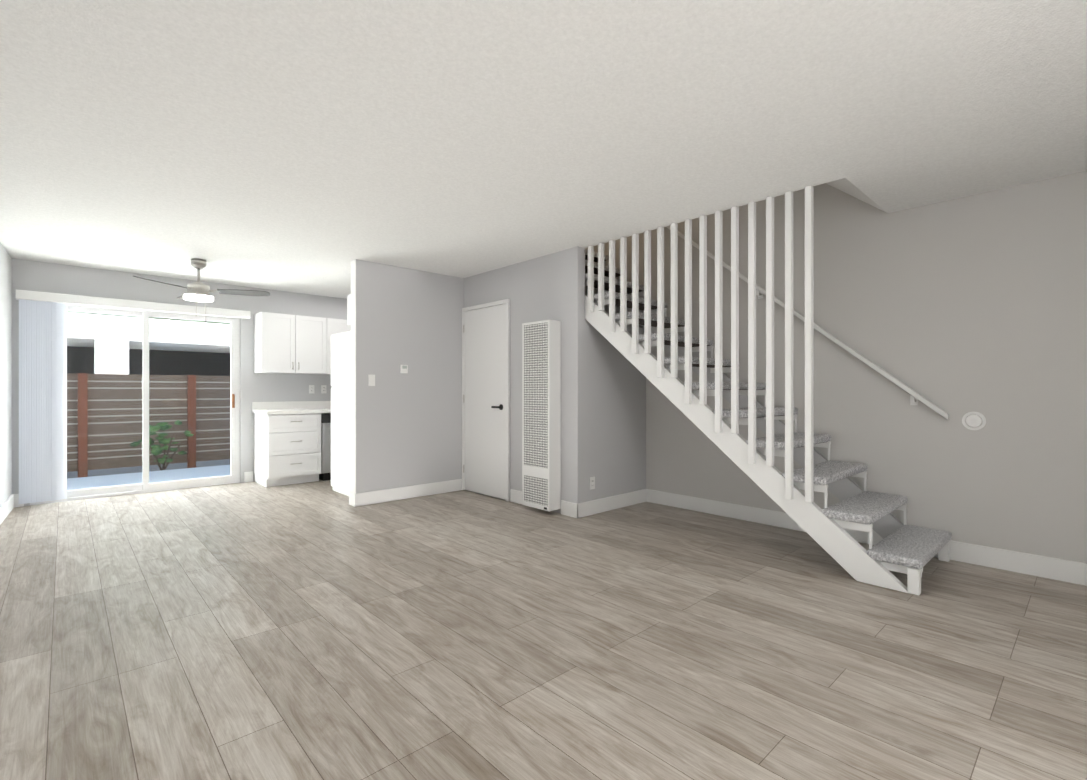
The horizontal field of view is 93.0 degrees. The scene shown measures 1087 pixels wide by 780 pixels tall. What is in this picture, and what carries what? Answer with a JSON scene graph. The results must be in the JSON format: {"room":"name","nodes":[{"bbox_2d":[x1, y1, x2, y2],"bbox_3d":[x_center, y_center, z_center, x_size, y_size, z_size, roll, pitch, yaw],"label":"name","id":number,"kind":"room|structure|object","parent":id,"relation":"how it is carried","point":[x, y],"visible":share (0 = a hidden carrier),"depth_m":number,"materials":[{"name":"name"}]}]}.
{"room":"living room","nodes":[
{"label":"living room","id":0,"kind":"room"},
{"bbox_2d":[0,242,11,506],"bbox_3d":[-2.326,-0.222,1.544,0.571,2.740,9.350,0,0,-43],"label":"wall","id":1,"kind":"structure","parent":0,"point":[5,375],"depth_m":4.73,"materials":[{"name":"grey paint"}]},
{"bbox_2d":[0,494,19,524],"bbox_3d":[-2.255,1.084,1.609,0.450,0.130,9.050,0,0,-43],"label":"baseboard","id":2,"kind":"structure","parent":1,"relation":"attached to","point":[13,501],"depth_m":4.77,"materials":[{"name":"white"}]},
{"bbox_2d":[12,258,346,505],"bbox_3d":[-3.500,-1.550,6.732,5.085,5.400,0.150,0,0,-43],"label":"wall","id":3,"kind":"structure","parent":0,"point":[30,275],"depth_m":6.29,"materials":[{"name":"grey paint"}]},
{"bbox_2d":[16,289,249,503],"bbox_3d":[-4.401,0.070,5.726,2.035,2.090,0.092,0,0,-43],"label":"vertical blinds","id":4,"kind":"object","parent":3,"relation":"attached to","point":[42,396],"visible":1,"depth_m":5.17,"materials":[{"name":"white"}]},
{"bbox_2d":[30,304,239,504],"bbox_3d":[-4.471,0.116,5.804,1.846,2.068,0.108,0,0,-43],"label":"sliding glass door","id":5,"kind":"structure","parent":3,"relation":"in","point":[146,486],"depth_m":5.83,"materials":[{"name":"clear glass"}]},
{"bbox_2d":[252,401,330,408],"bbox_3d":[-3.072,0.198,7.010,1.580,0.095,0.020,0,0,-43],"label":"backsplash","id":6,"kind":"structure","parent":3,"relation":"attached to","point":[288,404],"depth_m":6.79,"materials":[{"name":"white stone"}]},
{"bbox_2d":[254,312,333,373],"bbox_3d":[-3.223,-0.583,6.656,0.838,0.735,0.332,0,0,-43],"label":"upper cabinet","id":7,"kind":"object","parent":3,"relation":"attached to","point":[290,344],"depth_m":6.49,"materials":[{"name":"white wood"}]},
{"bbox_2d":[309,385,313,393],"bbox_3d":[-3.128,-0.010,6.967,0.070,0.114,0.008,0,0,-43],"label":"electrical outlet","id":8,"kind":"object","parent":3,"relation":"attached to","point":[311,389],"visible":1,"depth_m":6.96,"materials":[{"name":"white plastic"}]},
{"bbox_2d":[321,385,325,392],"bbox_3d":[-3.011,-0.009,7.075,0.070,0.114,0.008,0,0,-43],"label":"electrical outlet","id":9,"kind":"object","parent":3,"relation":"attached to","point":[323,388],"visible":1,"depth_m":7.07,"materials":[{"name":"white plastic"}]},
{"bbox_2d":[334,319,350,333],"bbox_3d":[-2.694,-0.583,7.148,0.838,0.735,0.332,0,0,-43],"label":"upper cabinet","id":10,"kind":"object","parent":3,"relation":"attached to","point":[340,325],"depth_m":6.91,"materials":[{"name":"white wood"}]},
{"bbox_2d":[351,259,463,492],"bbox_3d":[-1.050,-0.070,5.917,2.304,2.440,0.120,0,0,-43],"label":"wall","id":11,"kind":"structure","parent":0,"point":[406,429],"depth_m":5.45,"materials":[{"name":"grey paint"}]},
{"bbox_2d":[347,294,350,324],"bbox_3d":[-1.723,-0.850,5.616,0.700,0.320,0.350,0,0,-43],"label":"upper cabinet","id":12,"kind":"object","parent":11,"relation":"attached to","point":[349,309],"visible":0.1,"depth_m":5.46,"materials":[{"name":"white wood"}]},
{"bbox_2d":[368,375,374,385],"bbox_3d":[-1.728,-0.098,5.196,0.070,0.115,0.009,0,0,-43],"label":"light switch","id":13,"kind":"object","parent":11,"relation":"attached to","point":[371,380],"visible":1,"depth_m":5.19,"materials":[{"name":"white plastic"}]},
{"bbox_2d":[400,365,407,372],"bbox_3d":[-1.466,-0.220,5.427,0.080,0.090,0.027,0,0,-43],"label":"thermostat","id":14,"kind":"object","parent":11,"relation":"attached to","point":[403,368],"visible":0.96,"depth_m":5.41,"materials":[{"name":"white plastic"}]},
{"bbox_2d":[352,479,461,506],"bbox_3d":[-1.385,1.085,5.512,1.286,0.130,0.016,0,0,-43],"label":"baseboard","id":15,"kind":"structure","parent":11,"relation":"attached to","point":[386,495],"depth_m":5.43,"materials":[{"name":"white"}]},
{"bbox_2d":[464,246,584,513],"bbox_3d":[-0.270,-1.550,5.331,0.100,5.400,1.800,0,0,-43],"label":"wall","id":16,"kind":"structure","parent":0,"point":[548,287],"depth_m":4.84,"materials":[{"name":"grey paint"}]},
{"bbox_2d":[462,299,509,500],"bbox_3d":[-0.658,0.105,5.620,0.068,2.090,0.842,0,0,-43],"label":"closet door","id":17,"kind":"structure","parent":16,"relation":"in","point":[485,398],"depth_m":5.59,"materials":[{"name":"white paint"}]},
{"bbox_2d":[510,489,521,503],"bbox_3d":[-0.223,1.085,5.194,0.016,0.130,0.335,0,0,-43],"label":"baseboard","id":18,"kind":"structure","parent":16,"relation":"attached to","point":[515,495],"depth_m":5.24,"materials":[{"name":"white"}]},
{"bbox_2d":[522,320,560,511],"bbox_3d":[-0.024,0.232,4.877,0.150,1.745,0.380,0,0,-43],"label":"wall heater","id":19,"kind":"object","parent":16,"relation":"attached to","point":[541,415],"visible":1,"depth_m":4.78,"materials":[{"name":"white paint"}]},
{"bbox_2d":[572,489,647,517],"bbox_3d":[0.671,1.085,4.965,1.014,0.130,0.016,0,0,-43],"label":"baseboard","id":20,"kind":"structure","parent":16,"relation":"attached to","point":[588,508],"depth_m":4.90,"materials":[{"name":"white"}]},
{"bbox_2d":[0,479,1086,779],"bbox_3d":[-0.535,1.179,3.173,5.585,0.060,9.300,0,0,-43],"label":"floor","id":21,"kind":"structure","parent":0,"point":[298,631],"depth_m":2.29,"materials":[{"name":"laminate"}]},
{"bbox_2d":[254,413,320,486],"bbox_3d":[-3.210,0.720,6.474,0.610,0.860,0.617,0,0,-43],"label":"base cabinet","id":22,"kind":"object","parent":21,"relation":"on","point":[287,442],"depth_m":6.25,"materials":[{"name":"white painted wood"},{"name":"white quartz countertop"},{"name":"brushed nickel"}]},
{"bbox_2d":[252,409,330,412],"bbox_3d":[-2.864,0.267,6.785,1.580,0.043,0.633,0,0,-43],"label":"countertop","id":23,"kind":"structure","parent":22,"relation":"on","point":[253,410],"depth_m":6.33,"materials":[{"name":"white stone"}]},
{"bbox_2d":[319,413,330,480],"bbox_3d":[-2.747,0.723,6.872,0.598,0.855,0.649,0,0,-43],"label":"dishwasher","id":24,"kind":"object","parent":21,"relation":"on","point":[325,475],"visible":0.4,"depth_m":6.50,"materials":[{"name":"silver metal"}]},
{"bbox_2d":[331,331,350,495],"bbox_3d":[-1.922,0.263,5.830,0.700,1.775,0.780,0,0,-43],"label":"refrigerator","id":25,"kind":"object","parent":21,"relation":"on","point":[341,413],"visible":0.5,"depth_m":5.61,"materials":[{"name":"white plastic"}]},
{"bbox_2d":[585,185,951,595],"bbox_3d":[1.221,-0.268,4.450,0.966,2.826,3.520,0,0,-43],"label":"staircase","id":26,"kind":"structure","parent":21,"relation":"on","point":[911,551],"depth_m":3.62,"materials":[{"name":"white paint"}]},
{"bbox_2d":[0,0,1086,298],"bbox_3d":[-0.589,-1.441,3.158,5.385,0.300,9.050,0,0,-43],"label":"ceiling","id":27,"kind":"structure","parent":0,"point":[310,146],"depth_m":2.47,"materials":[{"name":"white paint"}]},
{"bbox_2d":[133,259,269,321],"bbox_3d":[-3.496,-0.980,5.237,1.126,0.617,1.023,0,0,-43],"label":"ceiling fan","id":28,"kind":"object","parent":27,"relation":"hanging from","point":[198,291],"visible":1,"depth_m":5.11,"materials":[{"name":"silver metal"}]},
{"bbox_2d":[585,286,645,501],"bbox_3d":[0.107,-0.478,5.681,0.930,3.255,1.800,0,0,-43],"label":"wall","id":29,"kind":"structure","parent":0,"point":[615,421],"depth_m":4.97,"materials":[{"name":"grey paint"}]},
{"bbox_2d":[590,477,594,489],"bbox_3d":[0.453,0.860,4.765,0.070,0.114,0.008,0,0,-43],"label":"outlet","id":30,"kind":"object","parent":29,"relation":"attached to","point":[592,482],"visible":1,"depth_m":4.76,"materials":[{"name":"white plastic"}]},
{"bbox_2d":[585,171,1086,562],"bbox_3d":[1.439,-1.550,5.042,0.150,5.400,9.350,0,0,-43],"label":"wall","id":31,"kind":"structure","parent":0,"point":[957,309],"depth_m":3.58,"materials":[{"name":"grey paint"}]},
{"bbox_2d":[666,226,948,418],"bbox_3d":[1.575,-1.205,4.725,0.075,2.807,3.400,0,0,-43],"label":"handrail","id":32,"kind":"object","parent":31,"relation":"attached to","point":[915,396],"visible":0.5,"depth_m":3.87,"materials":[{"name":"white paint"}]},
{"bbox_2d":[648,489,1086,585],"bbox_3d":[2.746,1.084,3.512,0.016,0.130,4.970,0,0,-43],"label":"baseboard","id":33,"kind":"structure","parent":31,"relation":"attached to","point":[1070,571],"depth_m":3.45,"materials":[{"name":"white"}]},
{"bbox_2d":[962,412,985,429],"bbox_3d":[2.841,0.204,3.408,0.015,0.124,0.124,0,0,-43],"label":"cover plate","id":34,"kind":"object","parent":31,"relation":"attached to","point":[973,420],"visible":1,"depth_m":3.40,"materials":[{"name":"white plastic"}]},
{"bbox_2d":[826,178,886,212],"bbox_3d":[0.836,-1.787,4.898,0.930,5.873,3.940,0,0,-43],"label":"ceiling","id":35,"kind":"structure","parent":0,"point":[845,185],"depth_m":3.65,"materials":[{"name":"grey paint"}]},
{"label":"outside","id":36,"kind":"structure","parent":0,"visible":0},
{"bbox_2d":[67,459,229,478],"bbox_3d":[-13.281,1.335,19.893,36.000,0.240,32.550,0,0,-43],"label":"ground","id":37,"kind":"structure","parent":36,"point":[140,468],"depth_m":7.96,"materials":[{"name":"grey concrete"}]},
{"bbox_2d":[67,312,229,375],"bbox_3d":[-8.806,-0.247,15.077,36.000,2.920,3.300,0,0,-43],"label":"building","id":38,"kind":"structure","parent":37,"relation":"on","point":[159,330],"depth_m":12.94,"materials":[{"name":"grey"}]},
{"bbox_2d":[67,373,229,477],"bbox_3d":[-5.428,0.488,8.134,10.300,1.445,0.110,0,0,-43],"label":"fence","id":39,"kind":"object","parent":37,"relation":"on","point":[168,413],"depth_m":7.64,"materials":[{"name":"brown wood"}]},
{"bbox_2d":[67,465,229,489],"bbox_3d":[-4.499,1.188,7.134,10.500,0.045,1.900,0,0,-43],"label":"patio slab","id":40,"kind":"object","parent":37,"relation":"on","point":[217,471],"depth_m":6.87,"materials":[{"name":"grey concrete"}]},
{"bbox_2d":[130,420,193,470],"bbox_3d":[-5.596,0.830,7.589,0.759,0.770,0.328,0,0,-43],"label":"bush","id":41,"kind":"object","parent":37,"relation":"on","point":[159,448],"depth_m":7.56,"materials":[{"name":"green plant"}]}
]}

